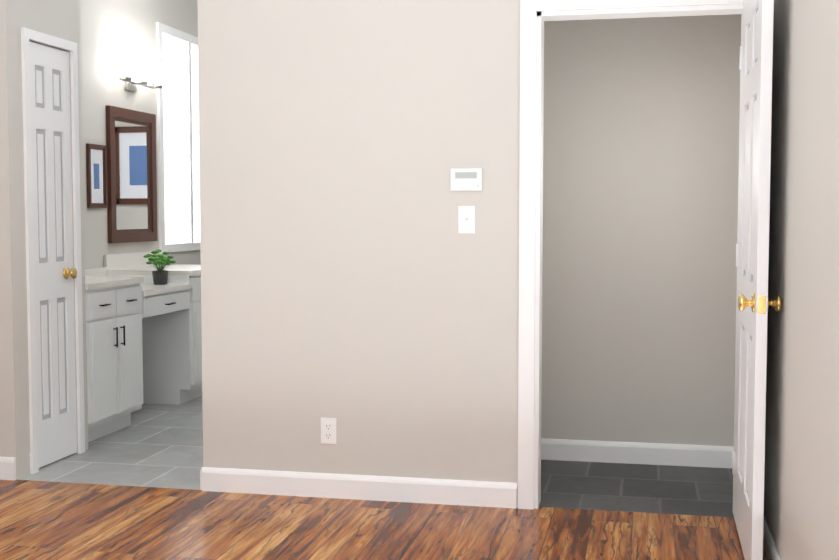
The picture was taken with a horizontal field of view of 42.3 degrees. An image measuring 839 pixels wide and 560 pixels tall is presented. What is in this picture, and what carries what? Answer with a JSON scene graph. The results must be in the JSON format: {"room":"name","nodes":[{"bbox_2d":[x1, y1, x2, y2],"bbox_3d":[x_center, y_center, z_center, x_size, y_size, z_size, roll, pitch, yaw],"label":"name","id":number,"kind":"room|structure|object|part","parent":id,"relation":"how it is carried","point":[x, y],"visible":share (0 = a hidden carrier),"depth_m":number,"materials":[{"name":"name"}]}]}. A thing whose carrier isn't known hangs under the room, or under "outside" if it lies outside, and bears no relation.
{"room":"bedroom","nodes":[
{"label":"bedroom","id":0,"kind":"room"},
{"bbox_2d":[20,0,87,453],"bbox_3d":[-2.073,-0.704,5.343,0.600,3.200,0.540,1,4,12],"label":"wall","id":1,"kind":"structure","parent":0,"point":[59,18],"depth_m":5.44,"materials":[{"name":"grey paint"}]},
{"bbox_2d":[21,27,84,472],"bbox_3d":[-1.806,-0.139,5.291,0.139,2.080,0.480,1,4,12],"label":"door","id":2,"kind":"structure","parent":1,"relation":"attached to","point":[27,34],"depth_m":5.29,"materials":[{"name":"white wood"}]},
{"bbox_3d":[-1.806,-0.117,5.293,0.139,2.020,0.383,1,4,12],"label":"closet door","id":3,"kind":"part","parent":2,"relation":"part of","materials":[{"name":"white wood"}]},
{"bbox_2d":[17,474,199,489],"bbox_3d":[-1.397,0.973,4.967,0.920,0.100,0.120,1,4,12],"label":"threshold","id":4,"kind":"object","parent":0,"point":[117,481],"visible":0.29,"depth_m":4.96,"materials":[{"name":"tile"}]},
{"bbox_2d":[34,396,202,482],"bbox_3d":[-0.892,0.850,6.962,2.850,0.100,4.000,1,4,12],"label":"floor","id":5,"kind":"structure","parent":0,"point":[161,442],"depth_m":5.61,"materials":[{"name":"tile"}]},
{"bbox_2d":[85,271,201,442],"bbox_3d":[-1.781,0.398,6.722,0.630,0.829,2.137,1,4,12],"label":"bathroom vanity","id":6,"kind":"object","parent":5,"relation":"on","point":[143,338],"depth_m":6.21,"materials":[{"name":"painted wood"},{"name":"stone"},{"name":"metal"}]},
{"bbox_2d":[85,275,144,286],"bbox_3d":[-1.944,0.014,5.965,0.610,0.031,0.637,1,4,12],"label":"countertop","id":7,"kind":"structure","parent":6,"relation":"on","point":[90,280],"depth_m":6.06,"materials":[{"name":"beige stone"}]},
{"bbox_2d":[113,264,200,274],"bbox_3d":[-1.656,-0.071,7.341,0.610,0.031,0.820,1,4,12],"label":"countertop","id":8,"kind":"structure","parent":6,"relation":"on","point":[174,269],"depth_m":7.06,"materials":[{"name":"beige stone"}]},
{"bbox_2d":[143,249,175,284],"bbox_3d":[-1.633,-0.082,6.782,0.174,0.219,0.193,1,4,12],"label":"potted plant","id":9,"kind":"object","parent":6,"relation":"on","point":[160,277],"visible":1,"depth_m":6.76,"materials":[{"name":"green plant"}]},
{"bbox_2d":[80,0,200,268],"bbox_3d":[-2.149,-0.863,7.120,0.280,3.300,4.000,1,4,12],"label":"wall","id":10,"kind":"structure","parent":0,"point":[109,29],"depth_m":7.09,"materials":[{"name":"grey paint"}]},
{"bbox_2d":[86,143,107,207],"bbox_3d":[-2.047,-0.658,6.880,0.020,0.400,0.230,1,4,12],"label":"picture","id":11,"kind":"object","parent":10,"relation":"attached to","point":[96,174],"visible":1,"depth_m":6.88,"materials":[{"name":"brown wood"}]},
{"bbox_2d":[85,251,160,274],"bbox_3d":[-2.079,-0.060,6.756,0.020,0.179,2.137,1,4,12],"label":"backsplash","id":12,"kind":"structure","parent":10,"relation":"attached to","point":[132,259],"depth_m":7.21,"materials":[{"name":"beige stone"}]},
{"bbox_2d":[105,105,157,242],"bbox_3d":[-1.944,-0.702,7.347,0.030,0.890,0.670,1,4,12],"label":"bathroom mirror","id":13,"kind":"object","parent":10,"relation":"attached to","point":[131,175],"visible":1,"depth_m":7.33,"materials":[{"name":"brown wood"}]},
{"bbox_2d":[113,53,171,91],"bbox_3d":[-1.861,-1.377,7.288,0.198,0.205,0.640,1,4,12],"label":"sconce","id":14,"kind":"object","parent":10,"relation":"attached to","point":[129,65],"visible":1,"depth_m":7.24,"materials":[{"name":"white glass"}]},
{"bbox_2d":[156,22,200,252],"bbox_3d":[-1.748,-1.046,8.293,0.020,1.640,1.120,1,4,12],"label":"window","id":15,"kind":"structure","parent":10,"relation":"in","point":[178,156],"depth_m":8.08,"materials":[{"name":"white glass"}]},
{"bbox_2d":[0,0,519,507],"bbox_3d":[-0.604,-0.714,4.696,4.300,3.300,0.120,1,4,12],"label":"wall","id":16,"kind":"structure","parent":0,"point":[360,288],"depth_m":4.61,"materials":[{"name":"grey paint"}]},
{"bbox_2d":[0,457,15,479],"bbox_3d":[-2.203,0.865,5.059,0.700,0.104,0.016,1,4,12],"label":"baseboard","id":17,"kind":"structure","parent":16,"relation":"attached to","point":[7,464],"depth_m":4.99,"materials":[{"name":"white wood"}]},
{"bbox_2d":[321,417,336,443],"bbox_3d":[-0.392,0.650,4.670,0.070,0.114,0.008,1,4,12],"label":"electrical outlet","id":18,"kind":"object","parent":16,"relation":"attached to","point":[328,430],"visible":1,"depth_m":4.67,"materials":[{"name":"white plastic"}]},
{"bbox_2d":[200,467,516,507],"bbox_3d":[-0.285,0.890,4.659,1.411,0.104,0.016,1,4,12],"label":"baseboard","id":19,"kind":"structure","parent":16,"relation":"attached to","point":[398,489],"depth_m":4.64,"materials":[{"name":"white wood"}]},
{"bbox_2d":[458,206,474,232],"bbox_3d":[0.194,-0.250,4.486,0.070,0.114,0.019,1,4,12],"label":"light switch","id":20,"kind":"object","parent":16,"relation":"attached to","point":[466,219],"visible":1,"depth_m":4.49,"materials":[{"name":"white plastic"}]},
{"bbox_2d":[451,168,482,190],"bbox_3d":[0.194,-0.414,4.472,0.130,0.090,0.027,1,4,12],"label":"thermostat","id":21,"kind":"object","parent":16,"relation":"attached to","point":[470,179],"visible":1,"depth_m":4.46,"materials":[{"name":"white plastic"}]},
{"bbox_2d":[518,0,743,514],"bbox_3d":[0.884,-0.098,4.422,0.940,2.105,0.157,1,4,12],"label":"door frame","id":22,"kind":"structure","parent":16,"relation":"in","point":[535,15],"depth_m":4.42,"materials":[{"name":"white wood"}]},
{"bbox_2d":[538,507,734,519],"bbox_3d":[0.875,1.005,4.447,0.810,0.100,0.030,1,4,12],"label":"threshold strip","id":23,"kind":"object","parent":16,"relation":"in","point":[732,518],"depth_m":4.43,"materials":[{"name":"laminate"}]},
{"bbox_2d":[0,460,763,559],"bbox_3d":[-0.951,1.108,2.778,4.150,0.100,6.030,1,4,12],"label":"floor","id":24,"kind":"structure","parent":0,"point":[44,520],"depth_m":4.29,"materials":[{"name":"laminate"}]},
{"bbox_2d":[541,14,740,445],"bbox_3d":[0.977,-0.401,5.316,1.450,2.600,0.100,1,4,12],"label":"wall","id":25,"kind":"structure","parent":0,"point":[641,118],"depth_m":5.24,"materials":[{"name":"grey paint"}]},
{"bbox_2d":[541,438,727,467],"bbox_3d":[0.941,0.847,5.341,1.200,0.104,0.016,1,4,12],"label":"baseboard","id":26,"kind":"structure","parent":25,"relation":"attached to","point":[551,449],"depth_m":5.31,"materials":[{"name":"white wood"}]},
{"bbox_2d":[764,0,838,559],"bbox_3d":[0.991,-0.559,2.191,0.150,3.300,6.180,1,4,12],"label":"wall","id":27,"kind":"structure","parent":0,"point":[801,492],"depth_m":3.08,"materials":[{"name":"grey paint"}]},
{"bbox_2d":[728,446,733,467],"bbox_3d":[1.438,0.879,4.827,0.016,0.104,0.780,1,4,12],"label":"baseboard","id":28,"kind":"structure","parent":27,"relation":"attached to","point":[730,448],"depth_m":5.22,"materials":[{"name":"white wood"}]},
{"bbox_2d":[732,0,781,559],"bbox_3d":[1.191,-0.039,3.883,0.139,2.030,0.811,1,4,12],"label":"bedroom door","id":29,"kind":"structure","parent":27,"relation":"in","point":[752,246],"depth_m":3.61,"materials":[{"name":"white wood"}]},
{"bbox_2d":[763,517,780,559],"bbox_3d":[0.821,1.061,1.882,0.016,0.104,5.010,1,4,12],"label":"baseboard","id":30,"kind":"structure","parent":27,"relation":"attached to","point":[770,551],"depth_m":3.76,"materials":[{"name":"white wood"}]}
]}

